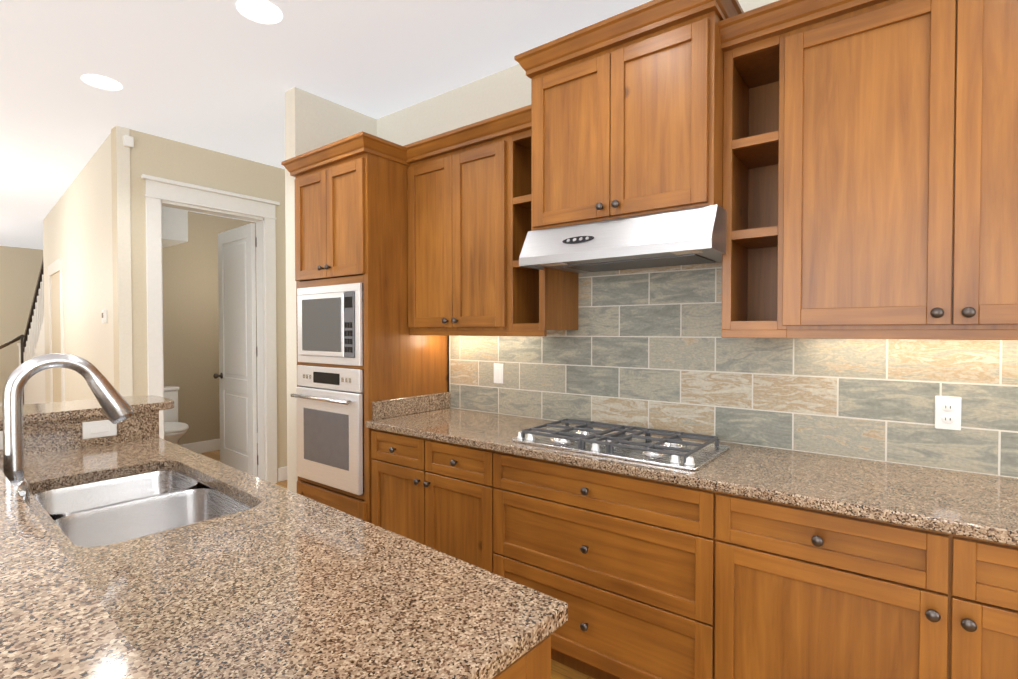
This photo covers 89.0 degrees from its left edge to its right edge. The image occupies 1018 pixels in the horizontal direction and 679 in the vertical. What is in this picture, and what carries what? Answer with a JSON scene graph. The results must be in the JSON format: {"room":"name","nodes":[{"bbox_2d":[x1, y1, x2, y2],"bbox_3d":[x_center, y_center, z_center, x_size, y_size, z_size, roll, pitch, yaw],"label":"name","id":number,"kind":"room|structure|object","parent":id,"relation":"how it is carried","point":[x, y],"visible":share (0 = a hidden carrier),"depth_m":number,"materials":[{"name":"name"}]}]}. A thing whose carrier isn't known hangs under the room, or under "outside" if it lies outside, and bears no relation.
{"room":"kitchen","nodes":[
{"label":"kitchen","id":0,"kind":"room"},
{"bbox_2d":[0,246,42,402],"bbox_3d":[-9.650,-0.192,8.372,0.100,2.900,9.200,1,1,37],"label":"wall","id":1,"kind":"structure","parent":0,"point":[19,270],"depth_m":9.29,"materials":[{"name":"beige paint"}]},
{"bbox_2d":[43,126,132,402],"bbox_3d":[-4.577,-0.144,5.471,4.750,2.900,0.080,1,1,43],"label":"wall","id":2,"kind":"structure","parent":0,"point":[77,228],"depth_m":4.49,"materials":[{"name":"beige paint"}]},
{"bbox_2d":[48,257,64,401],"bbox_3d":[-5.378,0.190,6.157,1.190,2.210,0.025,1,1,43],"label":"trim","id":3,"kind":"structure","parent":2,"relation":"attached to","point":[56,324],"depth_m":6.14,"materials":[{"name":"white paint"}]},
{"bbox_2d":[102,310,106,322],"bbox_3d":[-3.225,-0.183,4.128,0.090,0.105,0.024,1,1,43],"label":"thermostat","id":4,"kind":"object","parent":2,"relation":"attached to","point":[104,316],"visible":1,"depth_m":4.10,"materials":[{"name":"white plastic"}]},
{"bbox_2d":[111,126,286,467],"bbox_3d":[-1.676,-0.144,5.474,0.120,2.900,4.090,1,1,37],"label":"wall","id":5,"kind":"structure","parent":0,"point":[157,156],"depth_m":4.11,"materials":[{"name":"beige paint"}]},
{"bbox_2d":[123,135,133,147],"bbox_3d":[-2.819,-1.466,3.840,0.030,0.080,0.060,1,1,37],"label":"sensor","id":6,"kind":"object","parent":5,"relation":"attached to","point":[128,141],"visible":1,"depth_m":3.83,"materials":[{"name":"white plastic"}]},
{"bbox_2d":[141,174,279,483],"bbox_3d":[-2.494,0.037,4.391,0.185,2.575,1.074,1,1,37],"label":"door frame","id":7,"kind":"structure","parent":5,"relation":"attached to","point":[161,192],"depth_m":4.50,"materials":[{"name":"white paint"}]},
{"bbox_2d":[213,223,257,476],"bbox_3d":[-2.623,0.121,4.997,0.802,2.370,0.183,1,1,41],"label":"room door","id":8,"kind":"structure","parent":5,"relation":"in","point":[237,343],"depth_m":4.94,"materials":[{"name":"white paint"}]},
{"bbox_2d":[277,466,286,481],"bbox_3d":[-1.288,1.235,5.893,0.015,0.130,2.790,1,1,37],"label":"baseboard","id":9,"kind":"structure","parent":5,"relation":"attached to","point":[282,471],"depth_m":4.81,"materials":[{"name":"white paint"}]},
{"bbox_2d":[162,206,257,444],"bbox_3d":[-2.898,-0.143,5.460,1.800,2.900,2.000,1,1,37],"label":"wall","id":10,"kind":"structure","parent":0,"point":[190,303],"depth_m":5.86,"materials":[{"name":"paint"}]},
{"bbox_2d":[180,433,257,452],"bbox_3d":[-3.486,1.233,5.985,0.015,0.130,1.680,1,1,37],"label":"baseboard","id":11,"kind":"structure","parent":10,"relation":"attached to","point":[206,446],"depth_m":5.96,"materials":[{"name":"white paint"}]},
{"bbox_2d":[0,0,651,249],"bbox_3d":[-3.343,-1.591,3.508,16.200,0.060,9.200,1,1,37],"label":"ceiling","id":12,"kind":"structure","parent":0,"point":[222,76],"depth_m":2.92,"materials":[{"name":"paint"}]},
{"bbox_2d":[81,74,121,90],"bbox_3d":[-2.459,-1.550,3.133,0.195,0.007,0.195,1,1,29],"label":"recessed light","id":13,"kind":"object","parent":12,"relation":"in","point":[101,82],"depth_m":3.13,"materials":[{"name":"white"}]},
{"bbox_2d":[237,0,282,23],"bbox_3d":[-1.169,-1.539,2.433,0.195,0.007,0.195,1,1,31],"label":"recessed light","id":14,"kind":"object","parent":12,"relation":"in","point":[263,11],"depth_m":2.43,"materials":[{"name":"white"}]},
{"bbox_2d":[285,87,376,492],"bbox_3d":[-0.264,-0.130,4.687,0.120,2.900,3.620,1,1,37],"label":"wall","id":15,"kind":"structure","parent":0,"point":[312,121],"depth_m":3.26,"materials":[{"name":"beige paint"}]},
{"bbox_2d":[296,280,444,359],"bbox_3d":[-0.867,-0.108,3.220,0.617,0.409,0.618,1,1,37],"label":"upper cabinet","id":16,"kind":"object","parent":15,"relation":"attached to","point":[342,319],"depth_m":2.92,"materials":[{"name":"brown wood"}]},
{"bbox_2d":[297,283,363,365],"bbox_3d":[-0.867,-0.088,3.220,0.617,0.449,0.618,1,1,37],"label":"microwave","id":17,"kind":"object","parent":16,"relation":"in","point":[330,316],"depth_m":2.95,"materials":[{"name":"silver metal"}]},
{"bbox_2d":[199,443,593,678],"bbox_3d":[-3.343,1.369,3.558,16.200,0.060,9.200,1,1,37],"label":"floor","id":18,"kind":"structure","parent":0,"point":[559,670],"depth_m":2.14,"materials":[{"name":"brown wood"}]},
{"bbox_2d":[0,260,45,404],"bbox_3d":[-7.101,-0.475,8.225,3.523,3.470,1.522,1,1,37],"label":"stairs","id":19,"kind":"structure","parent":18,"relation":"on","point":[31,345],"depth_m":7.96,"materials":[{"name":"carpet"}]},
{"bbox_2d":[164,386,188,443],"bbox_3d":[-3.539,0.911,5.299,0.720,0.797,0.475,1,1,37],"label":"toilet","id":20,"kind":"object","parent":18,"relation":"on","point":[175,430],"visible":0.31,"depth_m":5.42,"materials":[{"name":"ceramic"}]},
{"bbox_2d":[293,364,444,495],"bbox_3d":[-0.868,0.496,3.228,0.617,0.640,0.622,1,1,37],"label":"base cabinet","id":21,"kind":"object","parent":18,"relation":"on","point":[333,405],"depth_m":2.95,"materials":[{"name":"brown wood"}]},
{"bbox_2d":[290,365,363,494],"bbox_3d":[-0.884,0.496,3.207,0.617,0.680,0.676,1,1,37],"label":"wall oven","id":22,"kind":"object","parent":21,"relation":"in","point":[330,407],"depth_m":2.94,"materials":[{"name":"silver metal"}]},
{"bbox_2d":[365,428,492,572],"bbox_3d":[-0.226,0.912,2.783,0.860,0.880,0.618,1,1,37],"label":"base cabinet","id":23,"kind":"object","parent":18,"relation":"on","point":[439,497],"depth_m":2.50,"materials":[{"name":"brown wood"}]},
{"bbox_2d":[344,581,567,678],"bbox_3d":[-1.080,0.856,1.407,2.410,1.039,0.795,1,1,40],"label":"kitchen island","id":24,"kind":"object","parent":18,"relation":"on","point":[506,634],"depth_m":0.82,"materials":[{"name":"brown stone"}]},
{"bbox_2d":[33,470,251,546],"bbox_3d":[-1.103,0.575,1.546,0.843,0.266,0.486,1,1,37],"label":"sink","id":25,"kind":"object","parent":24,"relation":"in","point":[88,508],"depth_m":1.66,"materials":[{"name":"silver metal"}]},
{"bbox_2d":[0,395,511,678],"bbox_3d":[-1.182,0.318,1.370,2.610,0.035,1.110,1,1,40],"label":"island countertop","id":26,"kind":"structure","parent":24,"relation":"on","point":[127,551],"depth_m":1.02,"materials":[{"name":"brown stone"}]},
{"bbox_2d":[2,353,133,511],"bbox_3d":[-1.177,0.249,1.402,0.178,0.422,0.299,1,1,40],"label":"faucet","id":27,"kind":"object","parent":26,"relation":"on","point":[115,407],"depth_m":1.36,"materials":[{"name":"silver metal"}]},
{"bbox_2d":[493,452,736,678],"bbox_3d":[0.488,0.921,2.235,1.062,0.880,0.618,1,1,37],"label":"base cabinet","id":28,"kind":"object","parent":18,"relation":"on","point":[645,571],"depth_m":1.90,"materials":[{"name":"brown wood"}]},
{"bbox_2d":[365,408,1017,547],"bbox_3d":[0.889,0.469,1.904,3.689,0.035,0.643,1,1,37],"label":"countertop","id":29,"kind":"structure","parent":28,"relation":"on","point":[923,497],"depth_m":1.81,"materials":[{"name":"brown stone"}]},
{"bbox_2d":[511,419,728,470],"bbox_3d":[0.455,0.420,2.196,0.805,0.051,0.440,1,1,37],"label":"cooktop","id":30,"kind":"object","parent":29,"relation":"in","point":[670,452],"depth_m":2.10,"materials":[{"name":"silver metal"}]},
{"bbox_2d":[737,496,992,678],"bbox_3d":[1.119,0.929,1.751,0.651,0.880,0.618,1,1,37],"label":"base cabinet","id":31,"kind":"object","parent":18,"relation":"on","point":[820,595],"depth_m":1.47,"materials":[{"name":"brown wood"}]},
{"bbox_2d":[989,544,1017,678],"bbox_3d":[1.508,0.934,1.453,0.572,0.880,0.618,1,1,37],"label":"base cabinet","id":32,"kind":"object","parent":18,"relation":"on","point":[1003,613],"depth_m":1.28,"materials":[{"name":"brown wood"}]},
{"bbox_2d":[373,392,452,419],"bbox_3d":[-0.552,0.382,3.037,0.021,0.100,0.598,1,1,37],"label":"backsplash","id":33,"kind":"structure","parent":0,"relation":"attached to","point":[400,405],"depth_m":3.00,"materials":[{"name":"brown stone"}]},
{"bbox_2d":[401,112,552,331],"bbox_3d":[-0.186,-0.572,2.898,0.751,1.040,0.348,1,1,37],"label":"upper cabinet","id":34,"kind":"object","parent":0,"relation":"attached to","point":[457,185],"depth_m":2.72,"materials":[{"name":"brown wood"}]},
{"bbox_2d":[377,0,778,391],"bbox_3d":[1.547,-0.083,1.873,6.420,2.900,0.120,1,1,37],"label":"wall","id":35,"kind":"structure","parent":0,"point":[500,92],"depth_m":3.18,"materials":[{"name":"beige paint"}]},
{"bbox_2d":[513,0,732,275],"bbox_3d":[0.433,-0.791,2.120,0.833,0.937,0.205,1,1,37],"label":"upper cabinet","id":36,"kind":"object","parent":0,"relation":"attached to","point":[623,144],"depth_m":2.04,"materials":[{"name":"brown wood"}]},
{"bbox_2d":[545,0,752,279],"bbox_3d":[0.589,-0.794,2.324,0.833,0.937,0.308,1,1,37],"label":"upper cabinet","id":37,"kind":"object","parent":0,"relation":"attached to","point":[742,38],"depth_m":2.08,"materials":[{"name":"brown wood"}]},
{"bbox_2d":[519,204,726,272],"bbox_3d":[0.528,-0.406,2.248,0.830,0.164,0.513,1,1,37],"label":"range hood","id":38,"kind":"object","parent":37,"relation":"attached to","point":[678,237],"depth_m":2.07,"materials":[{"name":"silver metal"}]},
{"bbox_2d":[769,0,1017,335],"bbox_3d":[1.430,-0.592,1.657,0.971,1.120,0.348,1,1,37],"label":"upper cabinet","id":39,"kind":"object","parent":0,"relation":"attached to","point":[895,122],"depth_m":1.62,"materials":[{"name":"brown wood"}]}
]}

